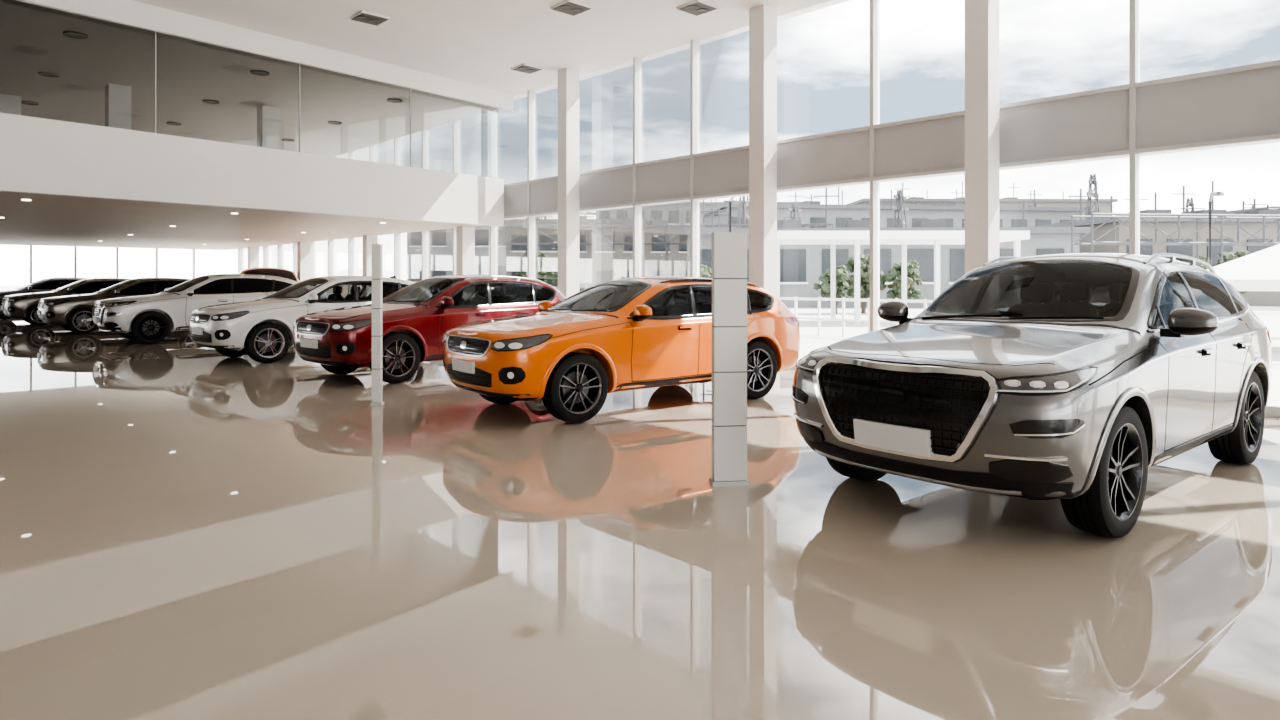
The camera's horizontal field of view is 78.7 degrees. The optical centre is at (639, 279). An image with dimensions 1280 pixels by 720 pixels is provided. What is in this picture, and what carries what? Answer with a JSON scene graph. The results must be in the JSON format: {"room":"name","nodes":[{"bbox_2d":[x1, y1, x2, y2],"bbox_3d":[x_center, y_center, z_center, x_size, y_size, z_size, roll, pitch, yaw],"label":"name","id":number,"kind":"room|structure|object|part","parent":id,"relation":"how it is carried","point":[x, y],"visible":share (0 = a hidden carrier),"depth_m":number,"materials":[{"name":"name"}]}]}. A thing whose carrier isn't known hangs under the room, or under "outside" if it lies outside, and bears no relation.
{"room":"car showroom","nodes":[
{"label":"car showroom","id":0,"kind":"room"},
{"bbox_2d":[0,94,20,114],"bbox_3d":[-15.025,-2.810,16.276,3.300,2.520,0.300,0,0,-43],"label":"wall partition","id":1,"kind":"structure","parent":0,"point":[9,104],"depth_m":17.17,"materials":[{"name":"white paint"}]},
{"bbox_2d":[21,101,38,104],"bbox_3d":[-13.931,-4.055,17.811,0.480,0.030,0.331,0,0,39],"label":"recessed light","id":2,"kind":"object","parent":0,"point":[23,102],"depth_m":17.86,"materials":[{"name":"grey"}]},
{"bbox_2d":[30,245,194,282],"bbox_3d":[-29.460,-1.465,24.530,30.500,5.830,0.280,0,0,-43],"label":"columns","id":3,"kind":"structure","parent":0,"point":[75,247],"depth_m":31.93,"materials":[{"name":"white"}]},
{"bbox_2d":[105,83,130,129],"bbox_3d":[-10.987,-2.810,16.425,0.400,2.520,0.400,0,0,-43],"label":"column","id":4,"kind":"structure","parent":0,"point":[117,97],"depth_m":16.27,"materials":[{"name":"white paint"}]},
{"bbox_2d":[0,192,482,249],"bbox_3d":[-20.393,-1.440,14.635,30.180,0.220,26.360,0,0,-43],"label":"ceiling","id":5,"kind":"structure","parent":0,"point":[44,220],"depth_m":19.03,"materials":[{"name":"white paint"}]},
{"bbox_2d":[0,199,385,244],"bbox_3d":[-18.380,-1.320,14.445,14.976,0.020,25.605,0,0,39],"label":"recessed light","id":6,"kind":"object","parent":5,"relation":"attached to","point":[21,199],"visible":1,"depth_m":18.01,"materials":[{"name":"white"}]},
{"bbox_2d":[0,113,503,225],"bbox_3d":[-12.803,-1.820,6.525,30.180,1.100,4.546,0,0,-43],"label":"parapet","id":7,"kind":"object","parent":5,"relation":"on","point":[43,156],"depth_m":13.38,"materials":[{"name":"white paint"}]},
{"bbox_2d":[155,32,497,166],"bbox_3d":[-11.672,-3.220,7.941,0.030,1.700,26.666,0,0,39],"label":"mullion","id":8,"kind":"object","parent":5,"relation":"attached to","point":[495,109],"depth_m":14.57,"materials":[{"name":"metal"}]},
{"bbox_2d":[0,0,498,156],"bbox_3d":[-20.324,-4.225,14.562,30.180,0.310,26.560,0,0,-43],"label":"ceiling","id":9,"kind":"structure","parent":0,"point":[189,72],"depth_m":16.66,"materials":[{"name":"white paint"}]},
{"bbox_2d":[282,138,294,141],"bbox_3d":[-10.155,-4.055,22.532,0.429,0.030,0.367,0,0,39],"label":"recessed light","id":10,"kind":"object","parent":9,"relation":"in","point":[289,140],"depth_m":22.60,"materials":[{"name":"grey"}]},
{"bbox_2d":[257,106,279,149],"bbox_3d":[-8.797,-2.810,18.474,0.400,2.520,0.400,0,0,-43],"label":"column","id":11,"kind":"structure","parent":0,"point":[268,118],"depth_m":18.33,"materials":[{"name":"white paint"}]},
{"bbox_2d":[280,141,283,149],"bbox_3d":[-10.703,-2.810,22.853,0.400,2.520,0.400,0,0,-43],"label":"column","id":12,"kind":"structure","parent":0,"point":[281,142],"depth_m":22.80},
{"bbox_2d":[132,0,849,96],"bbox_3d":[-11.649,-4.480,5.534,30.950,0.200,52.400,0,0,-43],"label":"ceiling","id":13,"kind":"structure","parent":0,"point":[475,42],"depth_m":13.53,"materials":[{"name":"grey paint"}]},
{"bbox_2d":[38,71,59,76],"bbox_3d":[-11.613,-4.055,15.332,0.455,0.030,0.350,0,0,39],"label":"recessed light","id":14,"kind":"object","parent":13,"relation":"in","point":[48,74],"depth_m":15.37,"materials":[{"name":"grey metal"}]},
{"bbox_2d":[63,31,87,38],"bbox_3d":[-9.304,-4.055,12.861,0.428,0.030,0.347,0,0,39],"label":"recessed light","id":15,"kind":"object","parent":13,"relation":"in","point":[75,34],"depth_m":12.88,"materials":[{"name":"grey"}]},
{"bbox_2d":[166,122,181,125],"bbox_3d":[-12.035,-4.055,20.165,0.464,0.030,0.352,0,0,39],"label":"recessed light","id":16,"kind":"object","parent":13,"relation":"in","point":[169,123],"depth_m":20.18,"materials":[{"name":"grey metal"}]},
{"bbox_2d":[202,99,218,103],"bbox_3d":[-9.735,-4.055,17.695,0.456,0.030,0.357,0,0,39],"label":"recessed light","id":17,"kind":"object","parent":13,"relation":"in","point":[204,101],"depth_m":17.71,"materials":[{"name":"grey"}]},
{"bbox_2d":[250,70,268,75],"bbox_3d":[-7.415,-4.055,15.217,0.432,0.030,0.370,0,0,39],"label":"recessed light","id":18,"kind":"object","parent":13,"relation":"in","point":[255,72],"depth_m":15.23,"materials":[{"name":"grey metal"}]},
{"bbox_2d":[328,121,341,124],"bbox_3d":[-7.835,-4.055,20.043,0.437,0.030,0.382,0,0,39],"label":"recessed light","id":19,"kind":"object","parent":13,"relation":"in","point":[330,122],"depth_m":20.06,"materials":[{"name":"grey metal"}]},
{"bbox_2d":[350,10,389,25],"bbox_3d":[-4.500,-4.355,13.000,0.480,0.050,0.480,0,0,-43],"label":"recessed light","id":20,"kind":"object","parent":13,"relation":"in","point":[367,17],"depth_m":12.95,"materials":[{"name":"white metal"}]},
{"bbox_2d":[387,98,401,102],"bbox_3d":[-5.529,-4.055,17.579,0.415,0.030,0.398,0,0,39],"label":"recessed light","id":21,"kind":"object","parent":13,"relation":"in","point":[393,100],"depth_m":17.60,"materials":[{"name":"grey metal"}]},
{"bbox_2d":[511,63,542,73],"bbox_3d":[-2.330,-4.355,16.100,0.480,0.050,0.480,0,0,-43],"label":"recessed light","id":22,"kind":"object","parent":13,"relation":"in","point":[526,68],"depth_m":16.02,"materials":[{"name":"white metal"}]},
{"bbox_2d":[550,0,591,15],"bbox_3d":[-1.100,-4.355,12.500,0.480,0.050,0.480,0,0,-43],"label":"recessed light","id":23,"kind":"object","parent":13,"relation":"in","point":[570,7],"depth_m":12.44,"materials":[{"name":"white metal"}]},
{"bbox_2d":[676,0,718,15],"bbox_3d":[0.920,-4.355,12.500,0.480,0.050,0.480,0,0,-43],"label":"recessed light","id":24,"kind":"object","parent":13,"relation":"in","point":[696,7],"depth_m":12.44,"materials":[{"name":"white metal"}]},
{"bbox_2d":[0,318,1279,719],"bbox_3d":[-11.649,1.510,5.534,30.950,0.120,52.400,0,0,-43],"label":"floor","id":25,"kind":"structure","parent":0,"point":[189,530],"depth_m":3.92,"materials":[{"name":"beige tile"}]},
{"bbox_2d":[0,277,96,319],"bbox_3d":[-22.818,0.667,30.057,4.555,1.566,2.241,0,0,-38],"label":"suv","id":26,"kind":"object","parent":25,"relation":"on","point":[46,284],"visible":0.29,"depth_m":29.40,"materials":[{"name":"grey paint"}]},
{"bbox_3d":[-22.412,0.162,30.526,3.102,0.442,1.656,0,0,-44],"label":"glass","id":27,"kind":"part","parent":26,"relation":"part of","materials":[{"name":"black glass"}]},
{"bbox_2d":[1,278,129,325],"bbox_3d":[-18.496,0.682,26.142,2.241,1.535,4.549,0,0,41],"label":"sedan","id":28,"kind":"object","parent":25,"relation":"on","point":[19,306],"visible":0.39,"depth_m":24.56,"materials":[{"name":"grey paint"}]},
{"bbox_3d":[-18.012,0.196,26.526,3.102,0.448,1.686,0,0,-44],"label":"glass","id":29,"kind":"part","parent":28,"relation":"part of","materials":[{"name":"black glass"}]},
{"bbox_2d":[37,277,196,333],"bbox_3d":[-14.416,0.682,22.359,4.549,1.535,2.241,0,0,-38],"label":"sedan","id":30,"kind":"object","parent":25,"relation":"on","point":[71,312],"visible":0.55,"depth_m":20.91,"materials":[{"name":"grey paint"}]},
{"bbox_3d":[-14.012,0.196,22.826,3.102,0.448,1.686,0,0,-44],"label":"glass","id":31,"kind":"part","parent":30,"relation":"part of","materials":[{"name":"black glass"}]},
{"bbox_2d":[92,274,297,343],"bbox_3d":[-10.603,0.643,19.202,4.696,1.614,2.310,0,0,-38],"label":"suv","id":32,"kind":"object","parent":25,"relation":"on","point":[148,319],"visible":0.71,"depth_m":18.02,"materials":[{"name":"white paint"}]},
{"bbox_3d":[-10.184,0.122,19.686,3.198,0.456,1.707,0,0,-44],"label":"glass","id":33,"kind":"part","parent":32,"relation":"part of","materials":[{"name":"black glass"}]},
{"bbox_2d":[248,247,258,267],"bbox_3d":[-15.537,0.060,31.341,0.340,2.780,0.300,0,0,-43],"label":"column","id":34,"kind":"structure","parent":25,"relation":"on","point":[253,252],"depth_m":31.23,"materials":[{"name":"white paint"}]},
{"bbox_2d":[238,267,299,282],"bbox_3d":[-12.273,0.505,25.882,2.703,1.889,5.487,0,0,-25],"label":"suv","id":35,"kind":"object","parent":25,"relation":"on","point":[285,273],"visible":0.09,"depth_m":25.58,"materials":[{"name":"orange paint"}]},
{"bbox_2d":[189,275,414,362],"bbox_3d":[-6.190,0.675,15.147,2.218,1.550,4.502,0,0,38],"label":"suv","id":36,"kind":"object","parent":25,"relation":"on","point":[262,329],"visible":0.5,"depth_m":13.72,"materials":[{"name":"white paint"}]},
{"bbox_3d":[-5.736,0.192,15.553,1.668,0.470,3.075,0,0,43],"label":"glass","id":37,"kind":"part","parent":36,"relation":"part of","materials":[{"name":"black glass"}]},
{"bbox_2d":[297,242,309,281],"bbox_3d":[-11.779,0.060,27.325,0.340,2.780,0.300,0,0,-43],"label":"column","id":38,"kind":"structure","parent":25,"relation":"on","point":[303,248],"depth_m":27.22,"materials":[{"name":"white paint"}]},
{"bbox_2d":[363,235,377,275],"bbox_3d":[-8.089,0.060,23.382,0.340,2.780,0.300,0,0,-43],"label":"column","id":39,"kind":"structure","parent":25,"relation":"on","point":[368,240],"depth_m":23.24,"materials":[{"name":"white paint"}]},
{"bbox_2d":[370,244,383,405],"bbox_3d":[-3.050,0.517,9.050,0.130,1.866,0.110,0,0,0],"label":"display totem","id":40,"kind":"object","parent":25,"relation":"on","point":[377,249],"visible":1,"depth_m":9.01,"materials":[{"name":"white"}]},
{"bbox_2d":[293,274,565,382],"bbox_3d":[-3.161,0.675,12.531,2.218,1.550,4.502,0,0,37],"label":"suv","id":41,"kind":"object","parent":25,"relation":"on","point":[417,317],"visible":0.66,"depth_m":11.28,"materials":[{"name":"red paint"}]},
{"bbox_3d":[-2.712,0.192,12.943,1.668,0.470,3.075,0,0,42],"label":"glass","id":42,"kind":"part","parent":41,"relation":"part of","materials":[{"name":"black glass"}]},
{"bbox_2d":[456,226,474,274],"bbox_3d":[-4.331,0.060,19.366,0.340,2.780,0.300,0,0,-43],"label":"column","id":43,"kind":"structure","parent":25,"relation":"on","point":[465,235],"depth_m":19.25,"materials":[{"name":"white paint"}]},
{"bbox_2d":[558,68,578,297],"bbox_3d":[-1.496,-1.465,16.336,0.340,5.830,0.300,0,0,-43],"label":"column","id":44,"kind":"structure","parent":25,"relation":"on","point":[568,79],"depth_m":16.22,"materials":[{"name":"white paint"}]},
{"bbox_2d":[442,276,799,422],"bbox_3d":[-0.052,0.694,9.344,4.479,1.511,2.206,0,0,-33],"label":"suv","id":45,"kind":"object","parent":25,"relation":"on","point":[633,333],"visible":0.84,"depth_m":8.35,"materials":[{"name":"orange paint"}]},
{"bbox_3d":[0.386,0.217,9.763,3.059,0.444,1.660,0,0,-38],"label":"glass","id":46,"kind":"part","parent":45,"relation":"part of","materials":[{"name":"black"}]},
{"bbox_2d":[709,232,749,486],"bbox_3d":[0.635,0.557,5.550,0.265,1.786,0.130,0,0,-6],"label":"display totem","id":47,"kind":"object","parent":25,"relation":"on","point":[729,249],"visible":1,"depth_m":5.50,"materials":[{"name":"white"}]},
{"bbox_2d":[749,4,776,295],"bbox_3d":[1.989,-1.465,12.612,0.340,5.830,0.300,0,0,-43],"label":"column","id":48,"kind":"structure","parent":25,"relation":"on","point":[762,18],"depth_m":12.49,"materials":[{"name":"white paint"}]},
{"bbox_2d":[965,0,998,273],"bbox_3d":[4.401,-1.465,10.035,0.340,5.830,0.300,0,0,-43],"label":"column","id":49,"kind":"structure","parent":25,"relation":"on","point":[981,16],"depth_m":9.92,"materials":[{"name":"white paint"}]},
{"bbox_2d":[791,253,1271,536],"bbox_3d":[3.257,0.614,5.935,4.696,1.672,2.310,0,0,-35],"label":"suv","id":50,"kind":"object","parent":25,"relation":"on","point":[1066,377],"visible":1,"depth_m":4.72,"materials":[{"name":"grey paint"}]},
{"bbox_3d":[3.706,0.087,6.389,3.203,0.503,1.707,0,0,-40],"label":"glass","id":51,"kind":"part","parent":50,"relation":"part of","materials":[{"name":"black glass"}]},
{"bbox_2d":[238,0,1279,418],"bbox_3d":[-0.503,-1.465,15.964,0.280,5.830,52.000,0,0,-43],"label":"window frame","id":52,"kind":"structure","parent":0,"point":[1240,105],"depth_m":11.24,"materials":[{"name":"white metal"}]},
{"bbox_2d":[16,0,512,110],"bbox_3d":[-12.628,-4.190,6.484,0.099,0.380,30.703,0,0,39],"label":"trim","id":53,"kind":"structure","parent":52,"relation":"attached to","point":[125,12],"depth_m":13.89,"materials":[{"name":"white paint"}]},
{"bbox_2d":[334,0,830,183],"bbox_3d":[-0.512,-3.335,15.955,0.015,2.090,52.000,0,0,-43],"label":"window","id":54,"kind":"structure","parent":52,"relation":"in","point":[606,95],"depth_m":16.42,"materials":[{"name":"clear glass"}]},
{"bbox_2d":[232,140,1278,291],"bbox_3d":[-0.512,-0.070,15.955,0.015,2.800,52.000,0,0,-43],"label":"window","id":55,"kind":"structure","parent":52,"relation":"in","point":[605,235],"depth_m":17.74,"materials":[{"name":"clear glass"}]},
{"label":"outside","id":56,"kind":"structure","parent":0,"visible":0},
{"bbox_2d":[0,285,1279,404],"bbox_3d":[1.172,1.720,35.336,550.000,0.260,550.000,0,0,-43],"label":"ground","id":57,"kind":"structure","parent":56,"point":[831,331],"depth_m":25.57,"materials":[{"name":"white concrete"}]},
{"bbox_2d":[699,264,711,277],"bbox_3d":[3.506,0.345,43.977,1.662,2.506,1.691,0,0,-43],"label":"tree","id":58,"kind":"object","parent":57,"relation":"on","point":[704,271],"visible":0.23,"depth_m":43.58,"materials":[{"name":"green plant"}]},
{"bbox_2d":[685,212,742,276],"bbox_3d":[-1.870,-2.947,72.016,21.062,9.074,10.800,0,0,-7],"label":"building","id":59,"kind":"structure","parent":57,"relation":"on","point":[699,212],"depth_m":67.68,"materials":[{"name":"grey concrete"}]},
{"bbox_2d":[729,197,733,231],"bbox_3d":[3.531,-0.710,26.497,1.545,4.600,0.240,0,0,-43],"label":"street lamp","id":60,"kind":"object","parent":57,"relation":"on","point":[732,198],"visible":0.19,"depth_m":25.97,"materials":[{"name":"grey metal"}]},
{"bbox_2d":[733,196,748,227],"bbox_3d":[8.000,-2.901,60.000,2.600,9.038,1.716,0,0,-43],"label":"lattice pylon","id":61,"kind":"object","parent":57,"relation":"on","point":[744,202],"visible":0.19,"depth_m":59.90,"materials":[{"name":"grey metal"}]},
{"bbox_2d":[687,199,799,224],"bbox_3d":[8.000,-5.884,114.000,28.800,14.948,12.800,0,0,1],"label":"building","id":62,"kind":"structure","parent":57,"relation":"on","point":[707,205],"depth_m":107.97,"materials":[{"name":"grey"}]},
{"bbox_2d":[686,224,833,244],"bbox_3d":[2.000,-1.236,58.000,24.095,5.652,1.520,0,0,6],"label":"gantry","id":63,"kind":"object","parent":57,"relation":"on","point":[700,225],"visible":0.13,"depth_m":56.91,"materials":[{"name":"grey metal"}]},
{"bbox_2d":[784,203,804,221],"bbox_3d":[12.000,-2.151,60.500,2.600,7.541,1.715,0,0,-43],"label":"lattice pylon","id":64,"kind":"object","parent":57,"relation":"on","point":[794,209],"visible":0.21,"depth_m":60.40,"materials":[{"name":"grey metal"}]},
{"bbox_2d":[813,265,850,314],"bbox_3d":[8.948,0.442,35.988,1.617,2.312,1.800,0,0,-13],"label":"tree","id":65,"kind":"object","parent":57,"relation":"on","point":[842,275],"visible":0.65,"depth_m":35.63,"materials":[{"name":"green plant"}]},
{"bbox_2d":[845,252,885,313],"bbox_3d":[10.685,0.136,37.044,2.052,2.921,2.000,0,0,18],"label":"tree","id":66,"kind":"object","parent":57,"relation":"on","point":[864,259],"visible":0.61,"depth_m":36.73,"materials":[{"name":"green plant"}]},
{"bbox_2d":[686,188,1089,307],"bbox_3d":[14.000,-2.179,49.000,22.800,7.538,9.800,0,0,3],"label":"building","id":67,"kind":"structure","parent":57,"relation":"on","point":[801,266],"depth_m":44.49,"materials":[{"name":"painted plaster"},{"name":"window glass"}]},
{"bbox_2d":[700,183,1084,227],"bbox_3d":[23.870,-3.959,75.986,35.061,11.099,10.800,0,0,-6],"label":"building","id":68,"kind":"structure","parent":57,"relation":"on","point":[813,212],"depth_m":71.04,"materials":[{"name":"grey"}]},
{"bbox_2d":[891,190,908,227],"bbox_3d":[20.000,-2.651,60.000,2.600,8.539,1.715,0,0,-43],"label":"lattice pylon","id":69,"kind":"object","parent":57,"relation":"on","point":[899,196],"visible":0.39,"depth_m":59.93,"materials":[{"name":"grey metal"}]},
{"bbox_2d":[777,231,1029,325],"bbox_3d":[9.000,-0.060,29.000,9.000,3.300,4.000,0,0,0],"label":"canopy","id":70,"kind":"object","parent":57,"relation":"on","point":[833,238],"visible":0.48,"depth_m":27.22,"materials":[{"name":"white painted metal"}]},
{"bbox_2d":[884,259,922,305],"bbox_3d":[12.444,0.319,36.558,1.841,2.558,1.521,0,0,-43],"label":"tree","id":71,"kind":"object","parent":57,"relation":"on","point":[913,273],"visible":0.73,"depth_m":36.27,"materials":[{"name":"green plant"}]},
{"bbox_2d":[846,181,1117,219],"bbox_3d":[42.000,-5.536,100.000,30.800,14.253,12.800,0,0,-1],"label":"building","id":72,"kind":"structure","parent":57,"relation":"on","point":[1104,204],"depth_m":94.03,"materials":[{"name":"grey"}]},
{"bbox_2d":[778,297,1279,339],"bbox_3d":[2.951,1.040,24.654,0.060,1.100,72.030,0,0,-43],"label":"perimeter fence","id":73,"kind":"object","parent":57,"relation":"on","point":[819,299],"visible":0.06,"depth_m":21.67,"materials":[{"name":"white metal"}]},
{"bbox_2d":[1087,174,1099,218],"bbox_3d":[36.000,-3.401,62.000,2.600,10.036,1.716,0,0,-43],"label":"lattice pylon","id":74,"kind":"object","parent":57,"relation":"on","point":[1092,180],"visible":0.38,"depth_m":61.94,"materials":[{"name":"grey metal"}]},
{"bbox_2d":[1031,181,1279,306],"bbox_3d":[37.000,-2.448,51.000,18.800,8.075,10.800,0,0,-1],"label":"building","id":75,"kind":"structure","parent":57,"relation":"on","point":[1167,225],"depth_m":45.94,"materials":[{"name":"grey concrete"}]},
{"bbox_2d":[1071,213,1279,266],"bbox_3d":[28.000,-0.736,37.000,15.095,4.652,1.520,0,0,-6],"label":"gantry","id":76,"kind":"object","parent":57,"relation":"on","point":[1197,217],"visible":0.84,"depth_m":36.45,"materials":[{"name":"grey metal"}]},
{"bbox_2d":[1185,198,1194,211],"bbox_3d":[43.000,-2.401,61.000,2.600,8.040,1.715,0,0,-43],"label":"lattice pylon","id":77,"kind":"object","parent":57,"relation":"on","point":[1188,203],"visible":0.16,"depth_m":60.94,"materials":[{"name":"grey metal"}]},
{"bbox_2d":[1186,256,1211,268],"bbox_3d":[31.051,0.107,43.448,2.060,2.979,1.968,0,0,13],"label":"tree","id":78,"kind":"object","parent":57,"relation":"on","point":[1200,257],"visible":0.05,"depth_m":43.07,"materials":[{"name":"green plant"}]},
{"bbox_2d":[1208,192,1223,264],"bbox_3d":[19.531,-0.710,26.497,1.545,4.600,0.240,0,0,-43],"label":"street lamp","id":79,"kind":"object","parent":57,"relation":"on","point":[1212,194],"visible":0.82,"depth_m":25.99,"materials":[{"name":"grey metal"}]},
{"bbox_2d":[1212,250,1249,294],"bbox_3d":[32.992,-0.036,43.561,2.510,3.264,2.429,0,0,-43],"label":"tree","id":80,"kind":"object","parent":57,"relation":"on","point":[1229,256],"visible":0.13,"depth_m":43.06,"materials":[{"name":"green plant"}]},
{"bbox_2d":[1206,244,1279,290],"bbox_3d":[15.000,0.290,17.600,4.000,2.600,4.000,0,0,-43],"label":"tent","id":81,"kind":"object","parent":57,"relation":"on","point":[1260,270],"visible":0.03,"depth_m":17.02,"materials":[{"name":"white fabric"}]},
{"bbox_2d":[1227,205,1279,213],"bbox_3d":[58.110,-3.198,62.009,27.021,9.576,10.800,0,0,-5],"label":"building","id":82,"kind":"structure","parent":57,"relation":"on","point":[1251,209],"depth_m":58.26,"materials":[{"name":"grey concrete"}]}
]}

